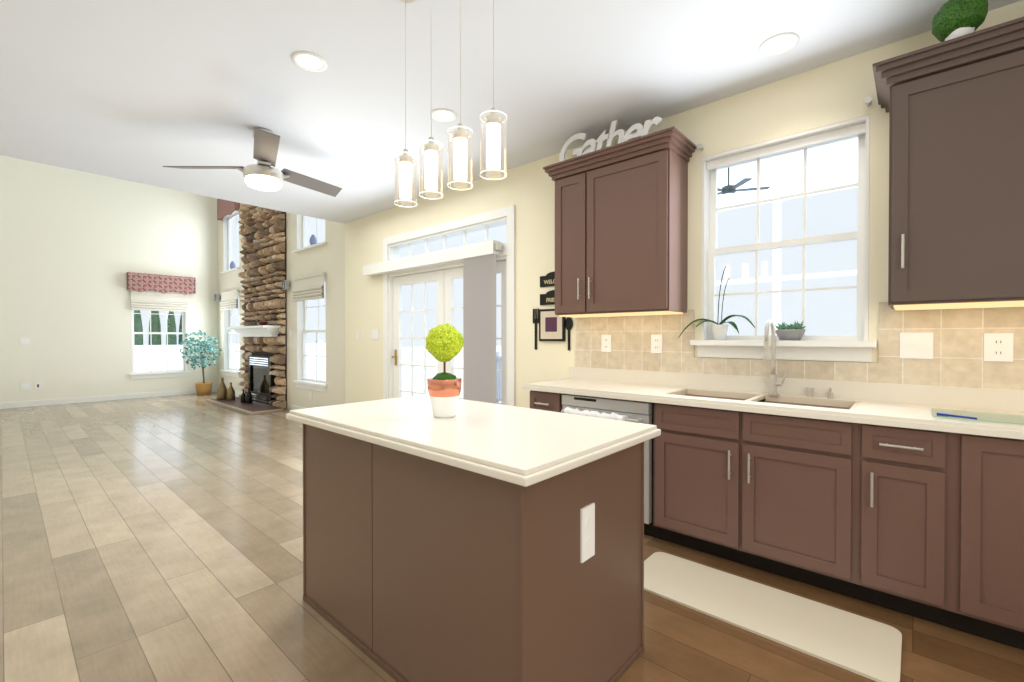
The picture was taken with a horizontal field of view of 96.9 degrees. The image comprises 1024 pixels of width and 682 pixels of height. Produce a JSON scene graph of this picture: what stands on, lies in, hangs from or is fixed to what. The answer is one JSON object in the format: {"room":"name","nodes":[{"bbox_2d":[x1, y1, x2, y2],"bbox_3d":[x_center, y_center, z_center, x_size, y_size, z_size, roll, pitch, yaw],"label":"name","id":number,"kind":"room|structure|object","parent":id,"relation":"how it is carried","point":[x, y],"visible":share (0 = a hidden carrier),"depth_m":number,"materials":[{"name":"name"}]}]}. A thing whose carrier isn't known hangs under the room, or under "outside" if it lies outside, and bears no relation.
{"room":"kitchen","nodes":[
{"label":"kitchen","id":0,"kind":"room"},
{"bbox_2d":[0,155,217,402],"bbox_3d":[-9.178,-1.578,8.296,0.160,5.600,6.560,0,1,42],"label":"wall","id":1,"kind":"structure","parent":0,"point":[76,246],"depth_m":9.01,"materials":[{"name":"white paint"}]},
{"bbox_2d":[20,338,29,343],"bbox_3d":[-8.994,0.001,8.387,0.008,0.120,0.120,0,1,42],"label":"outlet","id":2,"kind":"object","parent":1,"relation":"attached to","point":[22,340],"depth_m":8.38,"materials":[{"name":"white plastic"}]},
{"bbox_2d":[21,383,29,389],"bbox_3d":[-8.994,0.841,8.394,0.008,0.120,0.120,0,1,42],"label":"outlet","id":3,"kind":"object","parent":1,"relation":"attached to","point":[24,386],"depth_m":8.39,"materials":[{"name":"white plastic"}]},
{"bbox_2d":[35,382,40,388],"bbox_3d":[-8.888,0.840,8.514,0.007,0.120,0.080,0,1,42],"label":"outlet","id":4,"kind":"object","parent":1,"relation":"attached to","point":[37,385],"depth_m":8.52,"materials":[{"name":"white plastic"}]},
{"bbox_2d":[0,388,216,408],"bbox_3d":[-9.059,1.169,8.320,0.015,0.104,6.399,0,1,42],"label":"baseboard","id":5,"kind":"structure","parent":1,"relation":"attached to","point":[84,399],"depth_m":9.09,"materials":[{"name":"white wood"}]},
{"bbox_2d":[129,290,189,378],"bbox_3d":[-7.693,-0.136,9.918,0.239,1.870,1.060,0,1,42],"label":"window","id":6,"kind":"structure","parent":1,"relation":"in","point":[150,301],"depth_m":9.87,"materials":[{"name":"white wood"}]},
{"bbox_2d":[130,290,188,311],"bbox_3d":[-7.623,-0.861,9.850,0.051,0.420,1.000,0,1,42],"label":"shade","id":7,"kind":"object","parent":6,"relation":"attached to","point":[146,300],"depth_m":9.83,"materials":[{"name":"beige fabric"}]},
{"bbox_2d":[127,272,194,294],"bbox_3d":[-7.595,-1.226,9.862,0.127,0.410,1.180,0,1,42],"label":"window valance","id":8,"kind":"object","parent":1,"relation":"attached to","point":[143,282],"visible":1,"depth_m":9.79,"materials":[{"name":"fabric"}]},
{"bbox_2d":[217,198,344,409],"bbox_3d":[-4.655,-1.582,8.774,6.290,5.600,0.160,0,1,42],"label":"wall","id":9,"kind":"structure","parent":0,"point":[328,258],"depth_m":7.53,"materials":[{"name":"beige paint"}]},
{"bbox_2d":[214,294,219,300],"bbox_3d":[-6.842,-1.007,10.541,0.120,0.160,0.101,0,1,42],"label":"speaker","id":10,"kind":"object","parent":9,"relation":"attached to","point":[216,296],"depth_m":10.50},
{"bbox_2d":[217,199,239,273],"bbox_3d":[-6.203,-2.385,10.074,1.180,1.695,0.258,0,1,42],"label":"window","id":11,"kind":"structure","parent":9,"relation":"in","point":[227,211],"depth_m":10.29,"materials":[{"name":"white wood"}]},
{"bbox_2d":[229,260,235,269],"bbox_3d":[-6.148,-1.669,9.992,0.120,0.190,0.120,0,1,42],"label":"jar","id":12,"kind":"object","parent":11,"relation":"on","point":[232,265],"depth_m":9.95,"materials":[{"name":"blue"}]},
{"bbox_2d":[219,289,240,377],"bbox_3d":[-6.197,-0.163,10.099,1.140,1.880,0.239,0,1,42],"label":"window","id":13,"kind":"structure","parent":9,"relation":"in","point":[230,301],"depth_m":10.29,"materials":[{"name":"white wood"}]},
{"bbox_2d":[219,289,238,310],"bbox_3d":[-6.260,-0.897,10.023,1.100,0.410,0.051,0,1,42],"label":"shade","id":14,"kind":"object","parent":13,"relation":"attached to","point":[229,299],"depth_m":9.98,"materials":[{"name":"beige fabric"}]},
{"bbox_2d":[282,280,289,289],"bbox_3d":[-3.978,-0.986,7.998,0.120,0.160,0.101,0,1,42],"label":"speaker","id":15,"kind":"object","parent":9,"relation":"attached to","point":[285,285],"depth_m":7.96},
{"bbox_2d":[292,272,326,391],"bbox_3d":[-3.296,-0.142,7.523,1.140,1.880,0.239,0,1,42],"label":"window","id":16,"kind":"structure","parent":9,"relation":"in","point":[309,287],"depth_m":7.63,"materials":[{"name":"white"}]},
{"bbox_2d":[292,272,324,301],"bbox_3d":[-3.358,-0.876,7.447,1.100,0.410,0.051,0,1,42],"label":"shade","id":17,"kind":"object","parent":16,"relation":"attached to","point":[311,286],"depth_m":7.41,"materials":[{"name":"beige fabric"}]},
{"bbox_2d":[292,214,326,252],"bbox_3d":[-3.302,-2.364,7.498,1.180,1.695,0.258,0,1,42],"label":"window","id":18,"kind":"structure","parent":9,"relation":"in","point":[301,235],"depth_m":7.82,"materials":[{"name":"white wood"}]},
{"bbox_2d":[309,234,317,246],"bbox_3d":[-3.246,-1.648,7.416,0.120,0.190,0.120,0,1,42],"label":"jar","id":19,"kind":"object","parent":18,"relation":"on","point":[313,240],"depth_m":7.37,"materials":[{"name":"blue ceramic"}]},
{"bbox_2d":[0,0,1020,223],"bbox_3d":[-1.322,-1.711,1.367,8.530,0.120,6.630,0,1,42],"label":"ceiling","id":20,"kind":"structure","parent":0,"point":[142,91],"depth_m":2.83,"materials":[{"name":"white paint"}]},
{"bbox_2d":[163,127,341,196],"bbox_3d":[-1.866,-1.444,3.624,1.301,0.449,1.267,0,1,42],"label":"ceiling fan","id":21,"kind":"object","parent":20,"relation":"hanging from","point":[262,174],"visible":1,"depth_m":3.54,"materials":[{"name":"silver metal"}]},
{"bbox_2d":[292,51,326,71],"bbox_3d":[-1.202,-1.658,2.699,0.195,0.007,0.195,0,1,36],"label":"recessed light","id":22,"kind":"object","parent":20,"relation":"in","point":[308,61],"depth_m":2.69,"materials":[{"name":"white plastic"}]},
{"bbox_2d":[394,0,416,206],"bbox_3d":[-0.504,-1.153,2.150,0.106,1.007,0.106,0,0,-3],"label":"pendant light","id":23,"kind":"object","parent":20,"relation":"hanging from","point":[405,161],"depth_m":2.14,"materials":[{"name":"white glass"}]},
{"bbox_2d":[410,0,441,203],"bbox_3d":[-0.360,-1.152,2.022,0.106,1.007,0.106,0,0,-3],"label":"pendant light","id":24,"kind":"object","parent":20,"relation":"hanging from","point":[430,149],"depth_m":2.01,"materials":[{"name":"white glass"}]},
{"bbox_2d":[430,108,456,121],"bbox_3d":[-0.504,-1.663,3.349,0.195,0.007,0.195,0,1,36],"label":"recessed light","id":25,"kind":"object","parent":20,"relation":"in","point":[441,114],"depth_m":3.35,"materials":[{"name":"white"}]},
{"bbox_2d":[442,0,472,194],"bbox_3d":[-0.215,-1.151,1.894,0.106,1.007,0.106,0,0,-3],"label":"pendant light","id":26,"kind":"object","parent":20,"relation":"hanging from","point":[460,136],"depth_m":1.88,"materials":[{"name":"white glass"}]},
{"bbox_2d":[480,0,506,179],"bbox_3d":[-0.072,-1.150,1.766,0.106,1.007,0.106,0,0,-3],"label":"pendant light","id":27,"kind":"object","parent":20,"relation":"hanging from","point":[493,122],"depth_m":1.75,"materials":[{"name":"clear glass"}]},
{"bbox_2d":[759,33,798,55],"bbox_3d":[1.492,-1.657,2.540,0.195,0.007,0.195,0,1,33],"label":"recessed light","id":28,"kind":"object","parent":20,"relation":"in","point":[781,43],"depth_m":2.54,"materials":[{"name":"white"}]},
{"bbox_2d":[0,392,1023,681],"bbox_3d":[-3.644,1.321,3.513,14.820,0.120,6.720,0,1,42],"label":"floor","id":29,"kind":"structure","parent":0,"point":[160,538],"depth_m":2.43,"materials":[{"name":"brown wood"}]},
{"bbox_2d":[179,330,221,394],"bbox_3d":[-6.898,0.480,10.081,0.899,1.453,0.791,0,1,42],"label":"ficus tree","id":30,"kind":"object","parent":29,"relation":"on","point":[203,388],"visible":1,"depth_m":10.07,"materials":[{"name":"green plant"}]},
{"bbox_2d":[206,203,286,414],"bbox_3d":[-5.006,-1.575,8.522,2.420,5.602,0.677,0,1,42],"label":"fireplace","id":31,"kind":"object","parent":29,"relation":"on","point":[262,231],"visible":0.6,"depth_m":8.55,"materials":[{"name":"brown stone"}]},
{"bbox_2d":[217,378,226,399],"bbox_3d":[-5.779,0.948,9.057,0.190,0.430,0.187,0,1,42],"label":"jug","id":32,"kind":"object","parent":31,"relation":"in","point":[222,391],"visible":0.98,"depth_m":9.00,"materials":[{"name":"brown ceramic"}]},
{"bbox_2d":[227,382,234,399],"bbox_3d":[-5.563,0.992,8.986,0.152,0.344,0.150,0,1,42],"label":"jug","id":33,"kind":"object","parent":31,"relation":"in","point":[230,393],"visible":1,"depth_m":8.94,"materials":[{"name":"brown ceramic"}]},
{"bbox_2d":[240,390,245,402],"bbox_3d":[-5.110,1.048,8.638,0.104,0.236,0.103,0,1,42],"label":"bottle","id":34,"kind":"object","parent":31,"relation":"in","point":[243,397],"visible":0.94,"depth_m":8.60,"materials":[{"name":"black metal"}]},
{"bbox_2d":[245,388,252,402],"bbox_3d":[-4.956,1.028,8.555,0.124,0.280,0.122,0,1,42],"label":"bottle","id":35,"kind":"object","parent":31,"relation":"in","point":[248,398],"visible":1,"depth_m":8.52,"materials":[{"name":"black ceramic"}]},
{"bbox_2d":[227,325,281,336],"bbox_3d":[-4.931,-0.181,8.640,1.870,0.200,0.310,0,1,42],"label":"mantel shelf","id":36,"kind":"object","parent":31,"relation":"attached to","point":[246,330],"depth_m":8.36,"materials":[{"name":"white wood"}]},
{"bbox_2d":[300,422,643,681],"bbox_3d":[-0.234,0.829,2.054,1.419,0.888,0.798,0,1,42],"label":"kitchen island","id":37,"kind":"object","parent":29,"relation":"on","point":[474,541],"depth_m":1.60,"materials":[{"name":"brown wood"}]},
{"bbox_2d":[286,394,660,489],"bbox_3d":[-0.253,0.364,2.049,1.544,0.042,0.864,0,1,42],"label":"island countertop","id":38,"kind":"structure","parent":37,"relation":"on","point":[519,446],"depth_m":1.72,"materials":[{"name":"white stone"}]},
{"bbox_2d":[426,324,463,417],"bbox_3d":[-0.305,0.132,2.066,0.169,0.421,0.171,0,1,42],"label":"potted plant","id":39,"kind":"object","parent":38,"relation":"on","point":[444,343],"visible":1,"depth_m":2.01,"materials":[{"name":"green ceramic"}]},
{"bbox_2d":[580,502,594,563],"bbox_3d":[0.259,0.652,1.547,0.010,0.180,0.080,0,1,42],"label":"outlet plate","id":40,"kind":"object","parent":37,"relation":"attached to","point":[587,509],"depth_m":1.54,"materials":[{"name":"white plastic"}]},
{"bbox_2d":[526,389,557,411],"bbox_3d":[0.442,0.815,3.630,0.300,0.889,0.606,0,1,42],"label":"base cabinet","id":41,"kind":"object","parent":29,"relation":"on","point":[541,401],"depth_m":3.40,"materials":[{"name":"brown wood"}]},
{"bbox_2d":[558,393,653,536],"bbox_3d":[0.815,0.817,3.297,0.700,0.889,0.611,0,1,42],"label":"base cabinet","id":42,"kind":"object","parent":29,"relation":"on","point":[600,407],"depth_m":2.93,"materials":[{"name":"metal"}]},
{"bbox_2d":[560,394,652,524],"bbox_3d":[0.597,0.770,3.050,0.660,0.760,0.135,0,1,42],"label":"dishwasher","id":43,"kind":"object","parent":42,"relation":"in","point":[623,409],"depth_m":2.93,"materials":[{"name":"silver metal"}]},
{"bbox_2d":[654,405,861,598],"bbox_3d":[1.459,0.822,2.727,1.020,0.889,0.606,0,1,42],"label":"base cabinet","id":44,"kind":"object","parent":29,"relation":"on","point":[779,496],"depth_m":2.44,"materials":[{"name":"brown wood"}]},
{"bbox_2d":[522,377,1023,440],"bbox_3d":[1.958,0.362,2.257,4.456,0.042,0.641,0,1,42],"label":"countertop","id":45,"kind":"structure","parent":44,"relation":"on","point":[896,414],"depth_m":2.33,"materials":[{"name":"white stone"}]},
{"bbox_2d":[662,389,857,412],"bbox_3d":[1.459,0.445,2.731,0.958,0.205,0.383,0,1,42],"label":"sink","id":46,"kind":"object","parent":45,"relation":"in","point":[702,394],"depth_m":2.74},
{"bbox_2d":[762,320,813,396],"bbox_3d":[1.648,0.104,2.718,0.237,0.468,0.252,0,1,42],"label":"faucet","id":47,"kind":"object","parent":45,"relation":"on","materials":[{"name":"silver metal"}]},
{"bbox_2d":[931,408,1023,424],"bbox_3d":[2.104,0.338,2.026,0.340,0.008,0.300,0,1,42],"label":"glass cutting board","id":48,"kind":"object","parent":45,"relation":"on","point":[1001,418],"visible":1,"depth_m":2.03,"materials":[{"name":"white"}]},
{"bbox_2d":[937,413,979,419],"bbox_3d":[1.950,0.329,1.983,0.137,0.012,0.062,0,1,42],"label":"pen","id":49,"kind":"object","parent":48,"relation":"on","point":[950,415],"visible":0.98,"depth_m":1.98,"materials":[{"name":"blue plastic"}]},
{"bbox_2d":[644,552,901,681],"bbox_3d":[1.144,1.266,2.191,1.115,0.012,0.440,0,1,42],"label":"floor mat","id":50,"kind":"object","parent":29,"relation":"on","point":[860,645],"visible":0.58,"depth_m":2.08,"materials":[{"name":"beige fabric"}]},
{"bbox_2d":[858,425,957,629],"bbox_3d":[1.935,0.826,2.305,0.408,0.889,0.606,0,1,42],"label":"base cabinet","id":51,"kind":"object","parent":29,"relation":"on","point":[876,483],"depth_m":2.04,"materials":[{"name":"brown wood"}]},
{"bbox_2d":[958,433,1023,649],"bbox_3d":[2.294,0.828,1.986,0.553,0.889,0.606,0,1,42],"label":"base cabinet","id":52,"kind":"object","parent":29,"relation":"on","point":[990,469],"depth_m":1.88,"materials":[{"name":"brown wood"}]},
{"bbox_2d":[345,0,1023,407],"bbox_3d":[0.817,-0.206,3.788,8.530,2.930,0.188,0,1,42],"label":"wall","id":53,"kind":"structure","parent":0,"point":[831,94],"depth_m":4.02,"materials":[{"name":"beige paint"}]},
{"bbox_2d":[292,405,304,409],"bbox_3d":[-3.114,1.177,7.310,2.009,0.104,0.015,0,1,42],"label":"baseboard","id":54,"kind":"structure","parent":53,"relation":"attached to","point":[294,407],"depth_m":7.84,"materials":[{"name":"white wood"}]},
{"bbox_2d":[372,329,378,338],"bbox_3d":[-1.822,-0.090,6.036,0.160,0.130,0.008,0,1,42],"label":"outlet","id":55,"kind":"object","parent":53,"relation":"attached to","point":[375,335],"depth_m":6.02,"materials":[{"name":"white plastic"}]},
{"bbox_2d":[363,240,501,403],"bbox_3d":[-1.025,0.100,5.233,2.440,2.175,0.104,0,1,42],"label":"blinds","id":56,"kind":"object","parent":53,"relation":"attached to","point":[479,320],"visible":0.65,"depth_m":4.60,"materials":[{"name":"white fabric"}]},
{"bbox_2d":[388,217,506,260],"bbox_3d":[-0.759,-1.093,5.198,2.088,0.278,0.157,0,1,42],"label":"transom","id":57,"kind":"object","parent":53,"relation":"in","point":[393,251],"visible":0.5,"depth_m":5.17,"materials":[{"name":"white wood"}]},
{"bbox_2d":[383,205,514,405],"bbox_3d":[-0.768,-0.035,5.197,2.260,2.565,0.182,0,1,42],"label":"french door","id":58,"kind":"structure","parent":53,"relation":"in","point":[443,276],"depth_m":5.20,"materials":[{"name":"glass"},{"name":"brass"},{"name":"white painted wood"}]},
{"bbox_2d":[550,161,593,316],"bbox_3d":[0.589,-0.768,3.662,0.370,1.115,0.345,0,1,42],"label":"upper cabinet","id":59,"kind":"object","parent":53,"relation":"attached to","point":[574,188],"depth_m":3.53,"materials":[{"name":"brown wood"}]},
{"bbox_2d":[559,117,661,161],"bbox_3d":[0.717,-1.521,3.443,0.868,0.252,0.040,0,1,42],"label":"gather sign","id":60,"kind":"object","parent":59,"relation":"on","point":[611,136],"visible":0.58,"depth_m":3.42,"materials":[{"name":"white"}]},
{"bbox_2d":[594,141,689,316],"bbox_3d":[0.892,-0.765,3.393,0.710,1.115,0.345,0,1,42],"label":"upper cabinet","id":61,"kind":"object","parent":53,"relation":"attached to","point":[641,195],"depth_m":3.20,"materials":[{"name":"brown wood"}]},
{"bbox_2d":[690,96,876,361],"bbox_3d":[1.716,-0.630,2.937,1.020,1.492,0.258,0,1,42],"label":"kitchen window","id":62,"kind":"structure","parent":53,"relation":"in","point":[858,346],"depth_m":2.91,"materials":[{"name":"white"}]},
{"bbox_2d":[678,266,754,339],"bbox_3d":[1.415,-0.257,3.137,0.501,0.501,0.140,0,1,42],"label":"pot plant","id":63,"kind":"object","parent":62,"relation":"on","point":[719,331],"visible":1,"depth_m":3.10,"materials":[{"name":"green plant"}]},
{"bbox_2d":[696,96,872,170],"bbox_3d":[1.700,-1.300,2.913,0.966,0.152,0.140,0,1,42],"label":"blind","id":64,"kind":"object","parent":62,"relation":"attached to","point":[857,126],"depth_m":2.89,"materials":[{"name":"white fabric"}]},
{"bbox_2d":[775,321,805,339],"bbox_3d":[1.752,-0.066,2.860,0.174,0.124,0.168,0,1,42],"label":"succulent bowl","id":65,"kind":"object","parent":62,"relation":"on","point":[795,331],"visible":1,"depth_m":2.81,"materials":[{"name":"grey ceramic"}]},
{"bbox_2d":[570,365,1023,412],"bbox_3d":[2.169,0.290,2.485,4.444,0.100,0.020,0,1,42],"label":"backsplash","id":66,"kind":"structure","parent":53,"relation":"attached to","point":[848,390],"depth_m":2.68,"materials":[{"name":"beige stone"}]},
{"bbox_2d":[882,33,1023,312],"bbox_3d":[2.222,-0.728,2.162,0.645,1.100,0.420,0,1,42],"label":"upper cabinet","id":67,"kind":"object","parent":53,"relation":"attached to","point":[956,123],"depth_m":2.06,"materials":[{"name":"brown wood"}]},
{"bbox_2d":[932,0,987,41],"bbox_3d":[2.066,-1.470,2.097,0.187,0.242,0.195,0,1,42],"label":"potted plant","id":68,"kind":"object","parent":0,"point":[952,19],"visible":0.69,"depth_m":2.05,"materials":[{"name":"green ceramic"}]},
{"label":"outside","id":69,"kind":"structure","parent":0,"visible":0},
{"bbox_2d":[307,346,500,402],"bbox_3d":[2.481,1.694,17.871,120.000,0.100,110.000,0,1,42],"label":"ground","id":70,"kind":"structure","parent":69,"point":[432,370],"depth_m":25.22,"materials":[{"name":"white"}]},
{"bbox_2d":[134,310,182,344],"bbox_3d":[-16.705,-0.183,21.083,1.420,3.600,2.730,0,1,42],"label":"trees","id":71,"kind":"object","parent":70,"relation":"on","point":[156,339],"depth_m":20.82,"materials":[{"name":"green plant"}]},
{"bbox_2d":[134,341,325,375],"bbox_3d":[-11.740,0.829,18.414,0.200,1.620,16.060,0,1,42],"label":"fence","id":72,"kind":"object","parent":70,"relation":"on","point":[140,361],"depth_m":17.22,"materials":[{"name":"white"}]},
{"bbox_2d":[716,138,857,334],"bbox_3d":[4.587,-0.790,6.666,9.000,5.050,7.930,0,1,42],"label":"porch","id":73,"kind":"object","parent":70,"relation":"on","point":[816,152],"depth_m":9.09,"materials":[{"name":"white"}]},
{"bbox_2d":[718,168,769,202],"bbox_3d":[3.938,-2.863,8.281,1.287,0.710,1.278,0,1,42],"label":"fan","id":74,"kind":"object","parent":73,"relation":"hanging from","point":[728,192],"depth_m":8.15,"materials":[{"name":"grey metal"}]},
{"bbox_3d":[0.321,1.502,6.474,4.300,0.470,3.110,0,1,42],"label":"deck","id":75,"kind":"object","parent":70,"relation":"on","visible":0},
{"bbox_2d":[496,352,500,402],"bbox_3d":[1.254,0.743,7.519,4.300,1.030,0.100,0,1,42],"label":"deck railing","id":76,"kind":"object","parent":75,"relation":"on","point":[498,380],"depth_m":8.85,"materials":[{"name":"grey"}]}
]}

